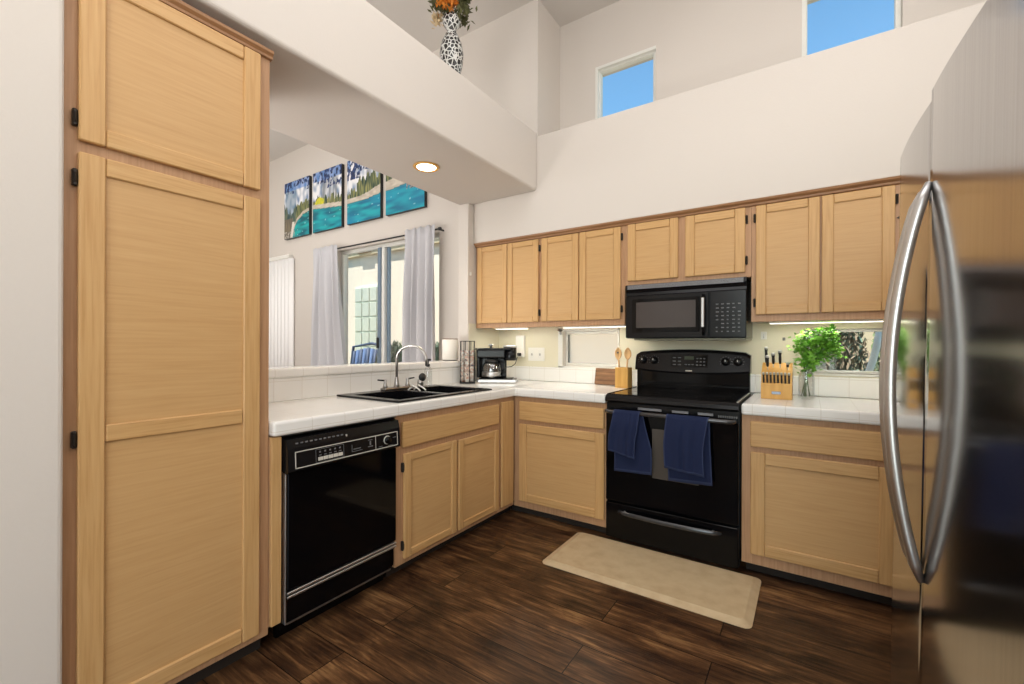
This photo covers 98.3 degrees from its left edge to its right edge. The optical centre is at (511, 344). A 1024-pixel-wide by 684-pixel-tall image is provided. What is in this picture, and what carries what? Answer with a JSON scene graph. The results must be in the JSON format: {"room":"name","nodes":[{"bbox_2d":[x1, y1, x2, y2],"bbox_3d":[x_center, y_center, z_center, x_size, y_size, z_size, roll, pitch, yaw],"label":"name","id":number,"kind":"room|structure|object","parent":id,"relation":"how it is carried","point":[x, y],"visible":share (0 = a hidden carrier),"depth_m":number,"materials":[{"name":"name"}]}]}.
{"room":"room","nodes":[
{"label":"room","id":0,"kind":"room"},
{"bbox_2d":[0,0,63,683],"bbox_3d":[-2.557,0.011,-0.011,0.770,2.405,3.528,0,0,34],"label":"wall","id":1,"kind":"structure","parent":0,"point":[31,31],"depth_m":1.18,"materials":[{"name":"beige paint"}]},
{"bbox_2d":[181,0,535,204],"bbox_3d":[-1.818,-1.410,1.057,0.734,0.444,6.120,0,0,34],"label":"soffit","id":2,"kind":"structure","parent":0,"point":[348,82],"depth_m":2.33,"materials":[{"name":"beige paint"}]},
{"bbox_2d":[413,161,439,172],"bbox_3d":[-0.568,-1.178,2.936,0.176,0.009,0.176,0,0,34],"label":"recessed light","id":3,"kind":"object","parent":2,"relation":"in","point":[423,166],"visible":1,"depth_m":2.92,"materials":[{"name":"white glass"}]},
{"bbox_2d":[440,12,462,73],"bbox_3d":[-0.368,-1.809,2.692,0.144,0.360,0.144,0,0,34],"label":"flower vase","id":4,"kind":"object","parent":2,"relation":"on","point":[451,51],"visible":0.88,"depth_m":2.64,"materials":[{"name":"white ceramic"}]},
{"bbox_2d":[427,0,477,30],"bbox_3d":[-0.360,-2.094,2.696,0.303,0.287,0.298,0,0,34],"label":"dried flowers","id":5,"kind":"object","parent":4,"relation":"in","point":[444,6],"visible":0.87,"depth_m":2.66,"materials":[{"name":"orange plant"}]},
{"bbox_2d":[269,0,619,161],"bbox_3d":[-2.663,-2.692,1.851,8.900,0.250,6.790,0,0,34],"label":"ceiling","id":6,"kind":"structure","parent":0,"point":[413,16],"depth_m":3.56,"materials":[{"name":"white paint"}]},
{"bbox_2d":[458,203,476,365],"bbox_3d":[-0.291,0.019,3.895,0.110,2.404,0.440,0,0,34],"label":"wall column","id":7,"kind":"structure","parent":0,"point":[466,248],"depth_m":3.71,"materials":[{"name":"beige paint"}]},
{"bbox_2d":[195,505,891,683],"bbox_3d":[-2.648,1.263,1.802,9.000,0.100,6.840,0,0,34],"label":"floor","id":8,"kind":"structure","parent":0,"point":[483,607],"depth_m":1.89,"materials":[{"name":"brown wood"}]},
{"bbox_2d":[62,0,273,683],"bbox_3d":[-1.357,0.032,1.666,0.618,2.370,0.586,0,0,34],"label":"pantry cabinet","id":9,"kind":"object","parent":8,"relation":"on","point":[167,104],"visible":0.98,"depth_m":1.45,"materials":[{"name":"brown wood"}]},
{"bbox_2d":[268,416,399,637],"bbox_3d":[-0.993,0.790,2.153,0.633,0.850,0.636,0,0,34],"label":"dishwasher","id":10,"kind":"object","parent":8,"relation":"on","point":[338,483],"depth_m":1.94,"materials":[{"name":"black"}]},
{"bbox_2d":[383,396,513,576],"bbox_3d":[-0.506,0.793,2.915,0.591,0.853,1.164,0,0,34],"label":"base cabinet","id":11,"kind":"object","parent":8,"relation":"on","point":[455,465],"visible":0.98,"depth_m":2.62,"materials":[{"name":"brown wood"}]},
{"bbox_2d":[269,380,635,436],"bbox_3d":[-0.252,0.336,2.694,1.296,0.060,2.355,0,0,34],"label":"countertop","id":12,"kind":"structure","parent":11,"relation":"on","point":[310,414],"depth_m":2.34,"materials":[{"name":"white ceramic"}]},
{"bbox_2d":[377,344,427,390],"bbox_3d":[-0.666,0.143,2.857,0.287,0.297,0.292,0,0,34],"label":"kitchen faucet","id":13,"kind":"object","parent":12,"relation":"on","point":[396,382],"visible":0.96,"depth_m":2.90,"materials":[{"name":"silver metal"}]},
{"bbox_2d":[337,385,491,402],"bbox_3d":[-0.582,0.384,2.792,0.530,0.182,0.825,0,0,34],"label":"sink","id":14,"kind":"object","parent":12,"relation":"in","point":[432,391],"visible":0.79,"depth_m":2.80,"materials":[{"name":"black metal"}]},
{"bbox_2d":[408,384,425,390],"bbox_3d":[-0.604,0.308,2.888,0.124,0.102,0.119,0,0,34],"label":"sink caddy","id":15,"kind":"object","parent":14,"relation":"hanging from","point":[416,387],"visible":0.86,"depth_m":2.88,"materials":[{"name":"white metal"}]},
{"bbox_2d":[417,373,425,386],"bbox_3d":[-0.637,0.244,3.106,0.046,0.096,0.060,0,0,34],"label":"scrub brush","id":16,"kind":"object","parent":14,"relation":"on","point":[422,376],"visible":0.94,"depth_m":3.08,"materials":[{"name":"silver metal"}]},
{"bbox_2d":[460,341,474,383],"bbox_3d":[-0.354,0.137,3.515,0.124,0.338,0.124,0,0,34],"label":"coffee pod rack","id":17,"kind":"object","parent":12,"relation":"on","point":[467,364],"visible":0.99,"depth_m":3.50,"materials":[{"name":"black metal"}]},
{"bbox_2d":[475,344,516,382],"bbox_3d":[-0.127,0.149,3.649,0.335,0.313,0.227,0,0,3],"label":"coffee maker","id":18,"kind":"object","parent":12,"relation":"on","point":[491,362],"visible":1,"depth_m":3.57,"materials":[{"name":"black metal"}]},
{"bbox_2d":[594,368,614,384],"bbox_3d":[0.737,0.244,3.406,0.202,0.127,0.043,0,0,34],"label":"cutting board","id":19,"kind":"object","parent":12,"relation":"on","point":[603,376],"visible":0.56,"depth_m":3.41,"materials":[{"name":"brown wood"}]},
{"bbox_2d":[615,367,631,387],"bbox_3d":[0.809,0.236,3.206,0.094,0.145,0.095,0,0,34],"label":"utensil holder","id":20,"kind":"object","parent":12,"relation":"on","point":[623,375],"visible":0.92,"depth_m":3.17,"materials":[{"name":"brown wood"}]},
{"bbox_2d":[615,348,621,367],"bbox_3d":[0.775,0.158,3.228,0.054,0.278,0.019,0,0,41],"label":"wooden spoon","id":21,"kind":"object","parent":20,"relation":"in","point":[618,353],"visible":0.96,"depth_m":3.23,"materials":[{"name":"brown wood"}]},
{"bbox_2d":[615,348,621,359],"bbox_3d":[0.777,0.064,3.230,0.054,0.090,0.014,0,0,34],"label":"bowl","id":22,"kind":"object","parent":21,"relation":"on","point":[618,353],"depth_m":3.23,"materials":[{"name":"brown wood"}]},
{"bbox_2d":[624,348,630,367],"bbox_3d":[0.837,0.158,3.199,0.053,0.278,0.019,0,0,22],"label":"wooden spoon","id":23,"kind":"object","parent":20,"relation":"in","point":[627,353],"visible":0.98,"depth_m":3.20,"materials":[{"name":"brown wood"}]},
{"bbox_2d":[624,348,630,359],"bbox_3d":[0.839,0.064,3.201,0.054,0.090,0.014,0,0,34],"label":"bowl","id":24,"kind":"object","parent":23,"relation":"on","point":[627,354],"depth_m":3.20,"materials":[{"name":"brown wood"}]},
{"bbox_2d":[512,396,606,532],"bbox_3d":[0.440,0.796,3.251,0.766,0.853,0.611,0,0,34],"label":"base cabinet","id":25,"kind":"object","parent":8,"relation":"on","point":[560,445],"visible":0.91,"depth_m":2.97,"materials":[{"name":"brown wood"}]},
{"bbox_2d":[543,532,760,628],"bbox_3d":[0.732,1.214,2.394,1.045,0.018,0.502,0,0,34],"label":"kitchen mat","id":26,"kind":"object","parent":8,"relation":"on","point":[731,597],"visible":1,"depth_m":2.30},
{"bbox_2d":[605,349,751,567],"bbox_3d":[1.055,0.626,2.798,0.752,1.195,0.700,0,0,34],"label":"range","id":27,"kind":"object","parent":8,"relation":"on","point":[704,522],"visible":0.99,"depth_m":2.59,"materials":[{"name":"black metal"}]},
{"bbox_2d":[608,409,651,474],"bbox_3d":[0.695,0.578,2.618,0.250,0.378,0.058,0,0,34],"label":"dish towel","id":28,"kind":"object","parent":27,"relation":"hanging from","point":[628,439],"visible":0.99,"depth_m":2.61,"materials":[{"name":"blue fabric"}]},
{"bbox_2d":[607,386,749,402],"bbox_3d":[1.060,0.307,2.805,0.740,0.007,0.560,0,0,34],"label":"glass cooktop","id":29,"kind":"object","parent":27,"relation":"in","point":[672,394],"depth_m":2.75,"materials":[{"name":"black glass"}]},
{"bbox_2d":[663,414,711,485],"bbox_3d":[0.965,0.581,2.437,0.250,0.382,0.058,0,0,34],"label":"dish towel","id":30,"kind":"object","parent":27,"relation":"hanging from","point":[686,440],"visible":1,"depth_m":2.42,"materials":[{"name":"blue fabric"}]},
{"bbox_2d":[741,414,893,604],"bbox_3d":[1.672,0.800,2.422,0.677,0.853,0.611,0,0,34],"label":"base cabinet","id":31,"kind":"object","parent":8,"relation":"on","point":[817,509],"visible":0.8,"depth_m":2.18,"materials":[{"name":"brown wood"}]},
{"bbox_2d":[741,393,879,425],"bbox_3d":[1.941,0.343,2.250,1.312,0.060,0.644,0,0,34],"label":"countertop","id":32,"kind":"structure","parent":31,"relation":"on","point":[831,409],"depth_m":2.25,"materials":[{"name":"white ceramic"}]},
{"bbox_2d":[761,362,792,399],"bbox_3d":[1.548,0.208,2.585,0.153,0.205,0.132,0,0,34],"label":"knife block","id":33,"kind":"object","parent":32,"relation":"on","point":[782,391],"visible":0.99,"depth_m":2.55,"materials":[{"name":"brown wood"}]},
{"bbox_2d":[764,347,767,362],"bbox_3d":[1.506,0.080,2.620,0.022,0.140,0.051,0,0,34],"label":"kitchen knife","id":34,"kind":"object","parent":33,"relation":"in","point":[765,348],"visible":0.67,"depth_m":2.61,"materials":[{"name":"black metal"}]},
{"bbox_2d":[765,355,768,369],"bbox_3d":[1.496,0.114,2.589,0.022,0.111,0.059,0,0,34],"label":"kitchen knife","id":35,"kind":"object","parent":33,"relation":"in","point":[766,356],"visible":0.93,"depth_m":2.58,"materials":[{"name":"black metal"}]},
{"bbox_2d":[771,353,774,367],"bbox_3d":[1.532,0.100,2.594,0.022,0.110,0.048,0,0,34],"label":"kitchen knife","id":36,"kind":"object","parent":33,"relation":"in","point":[772,354],"visible":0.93,"depth_m":2.58,"materials":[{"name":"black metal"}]},
{"bbox_2d":[778,350,781,367],"bbox_3d":[1.560,0.093,2.575,0.022,0.125,0.047,0,0,34],"label":"kitchen knife","id":37,"kind":"object","parent":33,"relation":"in","point":[779,351],"visible":0.93,"depth_m":2.57,"materials":[{"name":"black metal"}]},
{"bbox_3d":[1.694,0.227,2.548,0.082,0.168,0.082,0,0,34],"label":"glass vase","id":38,"kind":"object","parent":32,"relation":"on","visible":0},
{"bbox_2d":[785,324,847,396],"bbox_3d":[1.724,0.089,2.510,0.295,0.414,0.234,0,0,34],"label":"herbs","id":39,"kind":"object","parent":38,"relation":"in","point":[808,356],"visible":1,"depth_m":2.49,"materials":[{"name":"green plant"}]},
{"bbox_2d":[879,0,1023,683],"bbox_3d":[1.157,0.346,0.728,0.838,1.772,0.910,0,0,34],"label":"refrigerator","id":40,"kind":"object","parent":8,"relation":"on","point":[951,368],"visible":1,"depth_m":0.76,"materials":[{"name":"grey metal"}]},
{"bbox_2d":[269,0,986,399],"bbox_3d":[-0.754,-0.781,4.564,8.750,4.000,0.150,0,0,34],"label":"wall","id":41,"kind":"structure","parent":0,"point":[699,43],"depth_m":3.48,"materials":[{"name":"beige paint"}]},
{"bbox_2d":[269,254,293,366],"bbox_3d":[-3.539,-0.050,6.299,1.496,2.320,0.065,0,0,34],"label":"vertical blind","id":42,"kind":"object","parent":41,"relation":"attached to","point":[281,268],"visible":0.21,"depth_m":6.00,"materials":[{"name":"white plastic"}]},
{"bbox_2d":[284,176,311,239],"bbox_3d":[-2.829,-1.797,5.846,0.580,0.751,0.040,0,0,34],"label":"canvas painting","id":43,"kind":"object","parent":41,"relation":"attached to","point":[298,193],"visible":1,"depth_m":5.80,"materials":[{"name":"blue"}]},
{"bbox_2d":[313,164,343,233],"bbox_3d":[-2.273,-1.796,5.472,0.590,0.751,0.040,0,0,34],"label":"canvas painting","id":44,"kind":"object","parent":41,"relation":"attached to","point":[328,184],"visible":1,"depth_m":5.43,"materials":[{"name":"blue"}]},
{"bbox_2d":[347,161,382,225],"bbox_3d":[-1.693,-1.794,5.081,0.590,0.751,0.040,0,0,34],"label":"canvas painting","id":45,"kind":"object","parent":41,"relation":"attached to","point":[364,184],"visible":0.8,"depth_m":5.06,"materials":[{"name":"blue"}]},
{"bbox_2d":[341,234,438,362],"bbox_3d":[-1.404,-0.023,4.972,1.680,2.240,0.095,0,0,34],"label":"window","id":46,"kind":"structure","parent":41,"relation":"in","point":[383,340],"depth_m":5.00,"materials":[{"name":"white plastic"}]},
{"bbox_2d":[337,227,443,248],"bbox_3d":[-1.548,-1.146,4.949,2.100,0.035,0.098,0,0,34],"label":"curtain rod","id":47,"kind":"object","parent":41,"relation":"attached to","point":[438,228],"visible":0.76,"depth_m":4.84,"materials":[{"name":"black"}]},
{"bbox_2d":[311,244,346,365],"bbox_3d":[-2.181,-0.026,5.305,1.014,2.342,0.086,0,0,34],"label":"curtain","id":48,"kind":"object","parent":47,"relation":"hanging from","point":[328,347],"visible":0.59,"depth_m":5.31,"materials":[{"name":"grey fabric"}]},
{"bbox_2d":[402,225,434,361],"bbox_3d":[-0.941,-0.022,4.471,0.526,2.342,0.087,0,0,34],"label":"curtain","id":49,"kind":"object","parent":47,"relation":"hanging from","point":[418,305],"visible":0.56,"depth_m":4.44,"materials":[{"name":"grey fabric"}]},
{"bbox_2d":[386,175,426,216],"bbox_3d":[-1.128,-1.792,4.702,0.590,0.751,0.040,0,0,34],"label":"canvas painting","id":50,"kind":"object","parent":41,"relation":"attached to","point":[401,197],"visible":0.36,"depth_m":4.71,"materials":[{"name":"teal"}]},
{"bbox_2d":[476,239,540,327],"bbox_3d":[0.046,-0.492,3.712,0.636,0.704,0.353,0,0,34],"label":"upper cabinet","id":51,"kind":"object","parent":41,"relation":"attached to","point":[508,276],"visible":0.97,"depth_m":3.55,"materials":[{"name":"brown wood"}]},
{"bbox_2d":[495,327,528,329],"bbox_3d":[-0.004,-0.141,3.681,0.315,0.022,0.045,0,0,34],"label":"light","id":52,"kind":"object","parent":51,"relation":"attached to","point":[515,327],"visible":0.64,"depth_m":3.64,"materials":[{"name":"white plastic"}]},
{"bbox_2d":[474,176,899,247],"bbox_3d":[1.083,-0.832,2.807,3.364,0.034,0.040,0,0,34],"label":"crown molding","id":53,"kind":"structure","parent":51,"relation":"attached to","point":[895,180],"depth_m":2.69,"materials":[{"name":"brown wood"}]},
{"bbox_2d":[509,335,524,366],"bbox_3d":[0.021,0.056,3.846,0.191,0.278,0.089,0,0,-36],"label":"outlet plate","id":54,"kind":"object","parent":41,"relation":"attached to","point":[520,339],"visible":0.84,"depth_m":3.86,"materials":[{"name":"white plastic"}]},
{"bbox_2d":[528,347,544,360],"bbox_3d":[0.209,0.080,3.811,0.163,0.115,0.008,0,0,34],"label":"outlet plate","id":55,"kind":"object","parent":41,"relation":"attached to","point":[534,354],"visible":1,"depth_m":3.81,"materials":[{"name":"white plastic"}]},
{"bbox_2d":[530,350,533,357],"bbox_3d":[0.173,0.080,3.832,0.034,0.071,0.002,0,0,34],"label":"socket","id":56,"kind":"object","parent":55,"relation":"attached to","point":[531,351],"depth_m":3.83,"materials":[{"name":"white plastic"}]},
{"bbox_2d":[538,350,541,357],"bbox_3d":[0.239,0.080,3.788,0.034,0.071,0.002,0,0,34],"label":"socket","id":57,"kind":"object","parent":55,"relation":"attached to","point":[539,351],"depth_m":3.79,"materials":[{"name":"white plastic"}]},
{"bbox_2d":[541,226,625,326],"bbox_3d":[0.587,-0.491,3.349,0.664,0.704,0.353,0,0,34],"label":"upper cabinet","id":58,"kind":"object","parent":41,"relation":"attached to","point":[583,273],"visible":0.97,"depth_m":3.19,"materials":[{"name":"brown wood"}]},
{"bbox_2d":[562,325,625,327],"bbox_3d":[0.604,-0.139,3.272,0.500,0.022,0.045,0,0,34],"label":"light","id":59,"kind":"object","parent":58,"relation":"attached to","point":[602,326],"visible":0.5,"depth_m":3.25,"materials":[{"name":"white plastic"}]},
{"bbox_2d":[557,328,618,368],"bbox_3d":[0.626,0.030,3.578,0.530,0.327,0.143,0,0,34],"label":"window","id":60,"kind":"structure","parent":41,"relation":"in","point":[569,364],"depth_m":3.64,"materials":[{"name":"white plastic"}]},
{"bbox_2d":[595,45,655,118],"bbox_3d":[0.883,-1.956,3.422,0.475,0.500,0.082,0,0,34],"label":"window","id":61,"kind":"structure","parent":41,"relation":"in","point":[650,52],"depth_m":3.45,"materials":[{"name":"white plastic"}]},
{"bbox_2d":[469,322,882,378],"bbox_3d":[1.160,0.008,2.925,3.380,0.365,0.430,0,0,34],"label":"wall","id":62,"kind":"structure","parent":41,"relation":"attached to","point":[536,337],"depth_m":3.17,"materials":[{"name":"beige paint"}]},
{"bbox_2d":[269,366,878,402],"bbox_3d":[0.621,0.246,2.125,3.380,0.125,2.360,0,0,34],"label":"backsplash","id":63,"kind":"structure","parent":62,"relation":"attached to","point":[292,388],"depth_m":2.74,"materials":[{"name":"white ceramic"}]},
{"bbox_2d":[625,207,751,285],"bbox_3d":[1.180,-0.622,2.950,0.764,0.438,0.353,0,0,34],"label":"upper cabinet","id":64,"kind":"object","parent":41,"relation":"attached to","point":[714,245],"visible":0.96,"depth_m":2.78,"materials":[{"name":"brown wood"}]},
{"bbox_2d":[626,277,752,340],"bbox_3d":[1.159,-0.216,2.920,0.724,0.372,0.424,0,0,34],"label":"microwave oven","id":65,"kind":"object","parent":64,"relation":"attached to","point":[710,309],"visible":1,"depth_m":2.76,"materials":[{"name":"black metal"}]},
{"bbox_2d":[761,332,766,339],"bbox_3d":[1.621,-0.060,2.850,0.034,0.050,0.028,0,0,34],"label":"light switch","id":66,"kind":"object","parent":41,"relation":"attached to","point":[763,334],"visible":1,"depth_m":2.86,"materials":[{"name":"white plastic"}]},
{"bbox_2d":[751,184,899,321],"bbox_3d":[1.774,-0.487,2.551,0.666,0.704,0.353,0,0,34],"label":"upper cabinet","id":67,"kind":"object","parent":41,"relation":"attached to","point":[827,257],"visible":0.87,"depth_m":2.40,"materials":[{"name":"brown wood"}]},
{"bbox_2d":[769,319,883,323],"bbox_3d":[1.795,-0.135,2.472,0.620,0.022,0.045,0,0,34],"label":"light","id":68,"kind":"object","parent":67,"relation":"attached to","point":[861,320],"visible":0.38,"depth_m":2.47,"materials":[{"name":"white plastic"}]},
{"bbox_2d":[770,321,882,323],"bbox_3d":[1.795,-0.125,2.472,0.612,0.003,0.029,0,0,34],"label":"diffuser","id":69,"kind":"object","parent":68,"relation":"attached to","point":[776,322],"depth_m":2.51,"materials":[{"name":"beige plastic"}]},
{"bbox_2d":[804,328,881,376],"bbox_3d":[2.233,0.045,2.515,0.960,0.282,0.114,0,0,34],"label":"window","id":70,"kind":"structure","parent":41,"relation":"in","point":[818,372],"depth_m":2.65,"materials":[{"name":"white plastic"}]},
{"bbox_2d":[802,0,901,56],"bbox_3d":[2.024,-1.952,2.655,0.475,0.500,0.082,0,0,34],"label":"window","id":71,"kind":"structure","parent":41,"relation":"in","point":[897,3],"depth_m":2.74,"materials":[{"name":"white plastic"}]},
{"bbox_2d":[432,0,985,243],"bbox_3d":[0.876,-1.793,3.157,4.120,1.885,0.370,0,0,34],"label":"wall","id":72,"kind":"structure","parent":0,"point":[847,113],"depth_m":2.71,"materials":[{"name":"beige paint"}]},
{"bbox_3d":[-0.952,0.698,2.916,0.110,1.040,1.920,0,0,34],"label":"wall","id":73,"kind":"structure","parent":0,"visible":0},
{"bbox_2d":[269,360,461,378],"bbox_3d":[-0.949,0.152,2.909,0.150,0.053,1.930,0,0,34],"label":"trim","id":74,"kind":"structure","parent":73,"relation":"on","point":[320,370],"depth_m":2.72,"materials":[{"name":"white ceramic"}]},
{"bbox_2d":[442,339,457,360],"bbox_3d":[-0.502,0.037,3.591,0.132,0.177,0.132,0,0,34],"label":"paper towel roll","id":75,"kind":"object","parent":74,"relation":"on","point":[449,346],"visible":1,"depth_m":3.54,"materials":[{"name":"white paper"}]},
{"label":"outside","id":76,"kind":"structure","parent":0,"visible":0},
{"bbox_3d":[2.933,1.301,9.744,26.000,0.100,12.550,0,0,34],"label":"ground","id":77,"kind":"structure","parent":76,"visible":0},
{"bbox_2d":[350,342,376,363],"bbox_3d":[-2.557,0.591,7.168,0.950,1.285,0.745,0,0,34],"label":"patio chair","id":78,"kind":"object","parent":77,"relation":"on","point":[367,355],"visible":0.17,"depth_m":7.46,"materials":[{"name":"blue fabric"}]},
{"bbox_2d":[373,338,401,362],"bbox_3d":[-1.701,0.569,6.465,0.848,1.333,0.694,0,0,34],"label":"shrub","id":79,"kind":"object","parent":77,"relation":"on","point":[395,347],"visible":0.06,"depth_m":6.33,"materials":[{"name":"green plant"}]},
{"bbox_2d":[435,341,438,360],"bbox_3d":[-0.933,0.565,6.061,0.845,1.347,0.675,0,0,34],"label":"shrub","id":80,"kind":"object","parent":77,"relation":"on","point":[437,343],"visible":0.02,"depth_m":5.90,"materials":[{"name":"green plant"}]},
{"bbox_2d":[348,239,617,363],"bbox_3d":[-2.728,-0.578,8.753,11.700,3.620,1.120,0,0,34],"label":"building","id":81,"kind":"structure","parent":77,"relation":"on","point":[362,267],"depth_m":7.81,"materials":[{"name":"beige paint"}]},
{"bbox_2d":[807,332,869,370],"bbox_3d":[2.967,0.291,4.144,0.656,2.045,0.843,0,0,34],"label":"plant","id":82,"kind":"object","parent":77,"relation":"on","point":[854,359],"visible":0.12,"depth_m":3.92,"materials":[{"name":"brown plant"}]},
{"bbox_2d":[821,332,879,369],"bbox_3d":[4.538,0.296,4.510,6.500,1.920,0.150,0,0,34],"label":"wall","id":83,"kind":"structure","parent":77,"relation":"on","point":[868,335],"depth_m":4.85,"materials":[{"name":"beige"}]},
{"bbox_2d":[865,332,881,370],"bbox_3d":[2.628,0.576,3.413,0.360,1.357,0.048,0,0,34],"label":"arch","id":84,"kind":"object","parent":77,"relation":"on","point":[875,350],"visible":0.29,"depth_m":3.33,"materials":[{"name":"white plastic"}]},
{"bbox_2d":[870,332,880,370],"bbox_3d":[3.525,0.275,3.890,0.651,2.001,0.846,0,0,34],"label":"plant","id":85,"kind":"object","parent":77,"relation":"on","point":[877,365],"visible":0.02,"depth_m":3.99,"materials":[{"name":"green plant"}]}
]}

